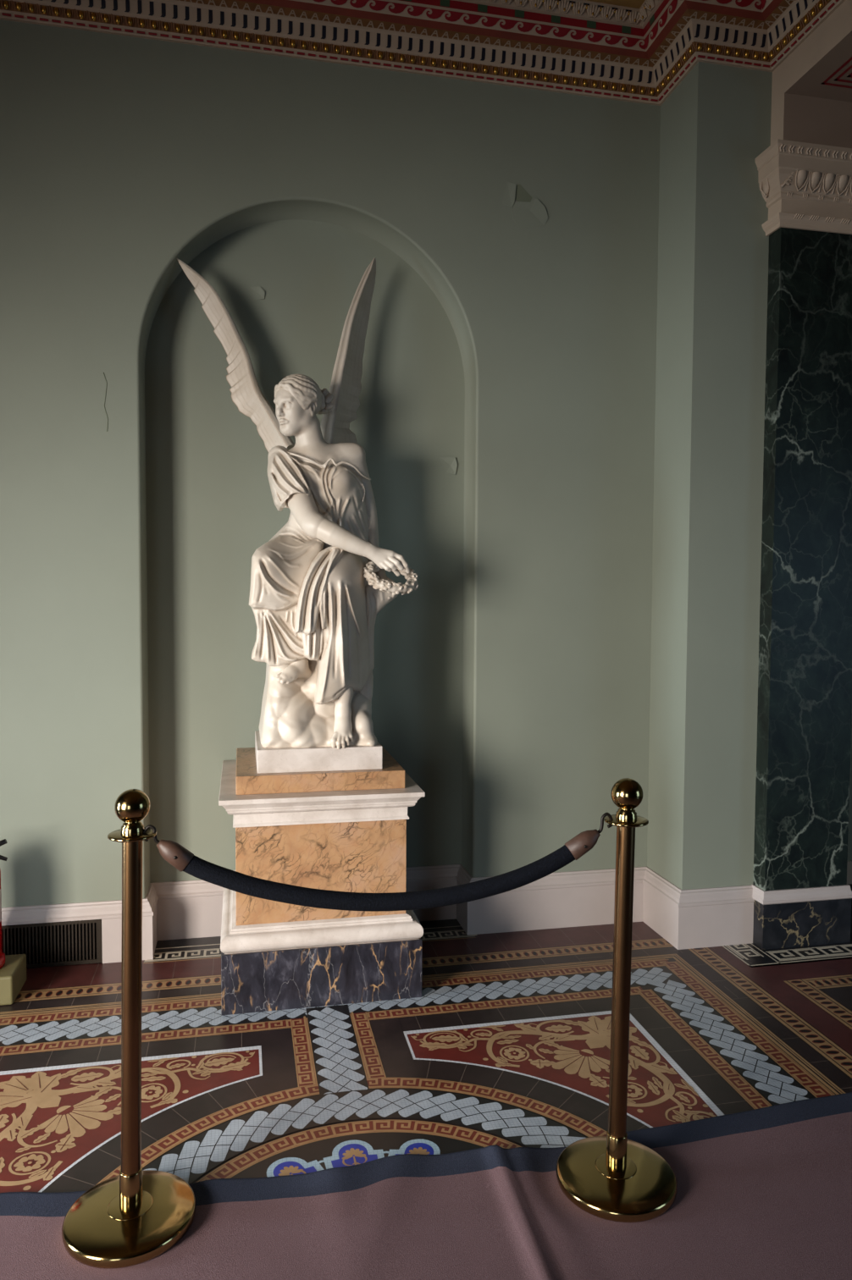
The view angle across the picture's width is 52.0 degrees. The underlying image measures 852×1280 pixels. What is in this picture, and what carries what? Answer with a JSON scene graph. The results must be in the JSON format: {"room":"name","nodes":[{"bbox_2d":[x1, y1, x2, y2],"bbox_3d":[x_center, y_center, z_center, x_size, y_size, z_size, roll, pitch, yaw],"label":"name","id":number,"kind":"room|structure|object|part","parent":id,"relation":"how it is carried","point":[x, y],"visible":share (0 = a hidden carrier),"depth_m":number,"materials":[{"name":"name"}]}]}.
{"room":"historic interior","nodes":[
{"label":"historic interior","id":0,"kind":"room"},
{"bbox_2d":[0,19,660,907],"bbox_3d":[-1.526,-0.661,3.543,5.200,3.950,0.208,0,3,-12],"label":"wall","id":1,"kind":"structure","parent":0,"point":[504,425],"depth_m":3.78,"materials":[{"name":"green paint"}]},
{"bbox_2d":[1,919,102,968],"bbox_3d":[-1.591,1.223,3.511,0.558,0.184,0.024,0,3,-12],"label":"air vent","id":2,"kind":"object","parent":1,"relation":"attached to","point":[52,944],"visible":0.9,"depth_m":3.53,"materials":[{"name":"black metal"}]},
{"bbox_2d":[1,864,754,963],"bbox_3d":[-1.346,1.190,3.623,5.548,0.248,0.512,0,3,-8],"label":"baseboard","id":3,"kind":"structure","parent":1,"relation":"attached to","point":[689,918],"depth_m":3.83,"materials":[{"name":"white paint"}]},
{"bbox_2d":[0,883,851,1192],"bbox_3d":[0.408,1.490,0.254,9.200,0.002,7.750,0,3,-12],"label":"floor","id":4,"kind":"structure","parent":0,"point":[505,1043],"depth_m":2.86,"materials":[{"name":"tile"}]},
{"bbox_2d":[0,954,26,1005],"bbox_3d":[-1.683,1.276,3.261,0.315,0.107,0.213,0,3,-12],"label":"stand","id":5,"kind":"object","parent":4,"relation":"on","point":[13,974],"visible":1,"depth_m":3.24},
{"bbox_2d":[0,838,7,968],"bbox_3d":[-1.670,0.982,3.252,0.184,0.480,0.184,2,3,24],"label":"fire extinguisher","id":6,"kind":"object","parent":5,"relation":"on","point":[3,841],"visible":1,"depth_m":3.27,"materials":[{"name":"red metal"}]},
{"bbox_3d":[-1.626,0.763,3.251,0.129,0.042,0.016,0,3,-12],"label":"lever","id":7,"kind":"part","parent":6,"relation":"part of","materials":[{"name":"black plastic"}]},
{"bbox_3d":[-1.626,0.802,3.252,0.131,0.048,0.016,0,3,-12],"label":"carry handle","id":8,"kind":"part","parent":6,"relation":"part of","materials":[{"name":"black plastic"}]},
{"bbox_2d":[218,744,424,1015],"bbox_3d":[-0.449,0.899,3.551,0.741,0.845,0.776,0,3,-12],"label":"pedestal","id":9,"kind":"object","parent":4,"relation":"on","point":[338,830],"visible":0.86,"depth_m":3.21,"materials":[{"name":"orange stone"}]},
{"bbox_2d":[176,257,418,773],"bbox_3d":[-0.520,-0.566,3.473,0.923,2.086,0.589,0,3,-12],"label":"statue","id":10,"kind":"object","parent":9,"relation":"on","point":[315,599],"visible":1,"depth_m":3.33,"materials":[{"name":"white stone"}]},
{"bbox_3d":[-0.384,0.052,3.481,0.548,0.688,0.449,0,3,-12],"label":"rock seat","id":11,"kind":"part","parent":10,"relation":"part of","materials":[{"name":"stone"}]},
{"bbox_3d":[-0.448,0.601,3.536,0.741,0.112,0.776,0,3,-12],"label":"cornice","id":12,"kind":"part","parent":9,"relation":"part of","materials":[{"name":"white stone"}]},
{"bbox_3d":[-0.450,1.060,3.559,0.738,0.086,0.773,0,3,-12],"label":"moulding","id":13,"kind":"part","parent":9,"relation":"part of","materials":[{"name":"white stone"}]},
{"bbox_2d":[0,1092,851,1279],"bbox_3d":[0.539,1.506,-0.406,5.984,0.036,5.895,0,3,-12],"label":"carpet","id":14,"kind":"object","parent":4,"relation":"on","point":[764,1193],"visible":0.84,"depth_m":2.09,"materials":[{"name":"carpet"}]},
{"bbox_2d":[61,788,196,1268],"bbox_3d":[-0.700,0.866,2.055,0.302,1.040,0.302,0,3,-12],"label":"stanchion","id":15,"kind":"object","parent":14,"relation":"on","point":[133,1216],"visible":1,"depth_m":2.04,"materials":[{"name":"gold metal"}]},
{"bbox_3d":[-0.684,0.457,2.037,0.109,0.015,0.109,0,3,-12],"label":"ring plate","id":16,"kind":"part","parent":15,"relation":"part of","materials":[{"name":"gold metal"}]},
{"bbox_2d":[143,812,612,911],"bbox_3d":[-0.098,0.544,2.114,1.140,0.227,0.052,0,3,-7],"label":"rope","id":17,"kind":"object","parent":15,"relation":"hanging from","point":[181,858],"visible":0.98,"depth_m":2.10,"materials":[{"name":"black fabric"}]},
{"bbox_2d":[555,777,677,1222],"bbox_3d":[0.486,0.865,2.205,0.302,1.040,0.302,0,3,-12],"label":"stanchion","id":18,"kind":"object","parent":14,"relation":"on","point":[613,1177],"visible":0.99,"depth_m":2.19,"materials":[{"name":"gold metal"}]},
{"bbox_3d":[0.501,0.455,2.188,0.109,0.015,0.109,0,3,-12],"label":"ring plate","id":19,"kind":"part","parent":18,"relation":"part of","materials":[{"name":"gold metal"}]},
{"bbox_2d":[585,0,645,8],"bbox_3d":[-0.556,-2.442,-0.279,5.536,0.001,7.500,0,3,-12],"label":"ceiling","id":20,"kind":"structure","parent":0,"point":[631,3],"depth_m":3.61,"materials":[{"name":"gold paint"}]},
{"bbox_2d":[646,61,772,889],"bbox_3d":[1.351,-0.684,4.292,0.740,3.950,1.131,0,3,-12],"label":"wall","id":21,"kind":"structure","parent":0,"point":[713,244],"depth_m":3.72,"materials":[{"name":"green paint"}]},
{"bbox_2d":[0,0,844,105],"bbox_3d":[-0.557,-2.313,-0.273,5.536,0.261,7.500,0,3,-12],"label":"trim","id":22,"kind":"structure","parent":21,"relation":"attached to","point":[580,47],"depth_m":3.55,"materials":[{"name":"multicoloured paint"}]},
{"bbox_2d":[750,138,851,949],"bbox_3d":[1.648,-0.344,3.709,0.544,3.332,0.164,0,3,-12],"label":"pilaster","id":23,"kind":"object","parent":21,"relation":"attached to","point":[802,896],"visible":1,"depth_m":3.70,"materials":[{"name":"stone"}]},
{"bbox_3d":[1.635,1.097,3.810,0.438,0.055,0.106,0,3,-12],"label":"moulding","id":24,"kind":"part","parent":23,"relation":"part of","materials":[{"name":"white paint"}]},
{"bbox_2d":[770,0,851,148],"bbox_3d":[3.479,-2.168,0.947,2.864,0.630,8.200,0,3,-12],"label":"ceiling beam","id":25,"kind":"structure","parent":21,"relation":"attached to","point":[811,89],"depth_m":3.57,"materials":[{"name":"beige paint"}]},
{"bbox_2d":[847,720,851,861],"bbox_3d":[2.830,-0.538,5.038,2.460,3.600,0.100,0,3,-12],"label":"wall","id":26,"kind":"structure","parent":0,"point":[849,835],"depth_m":4.98,"materials":[{"name":"green paint"}]}
]}

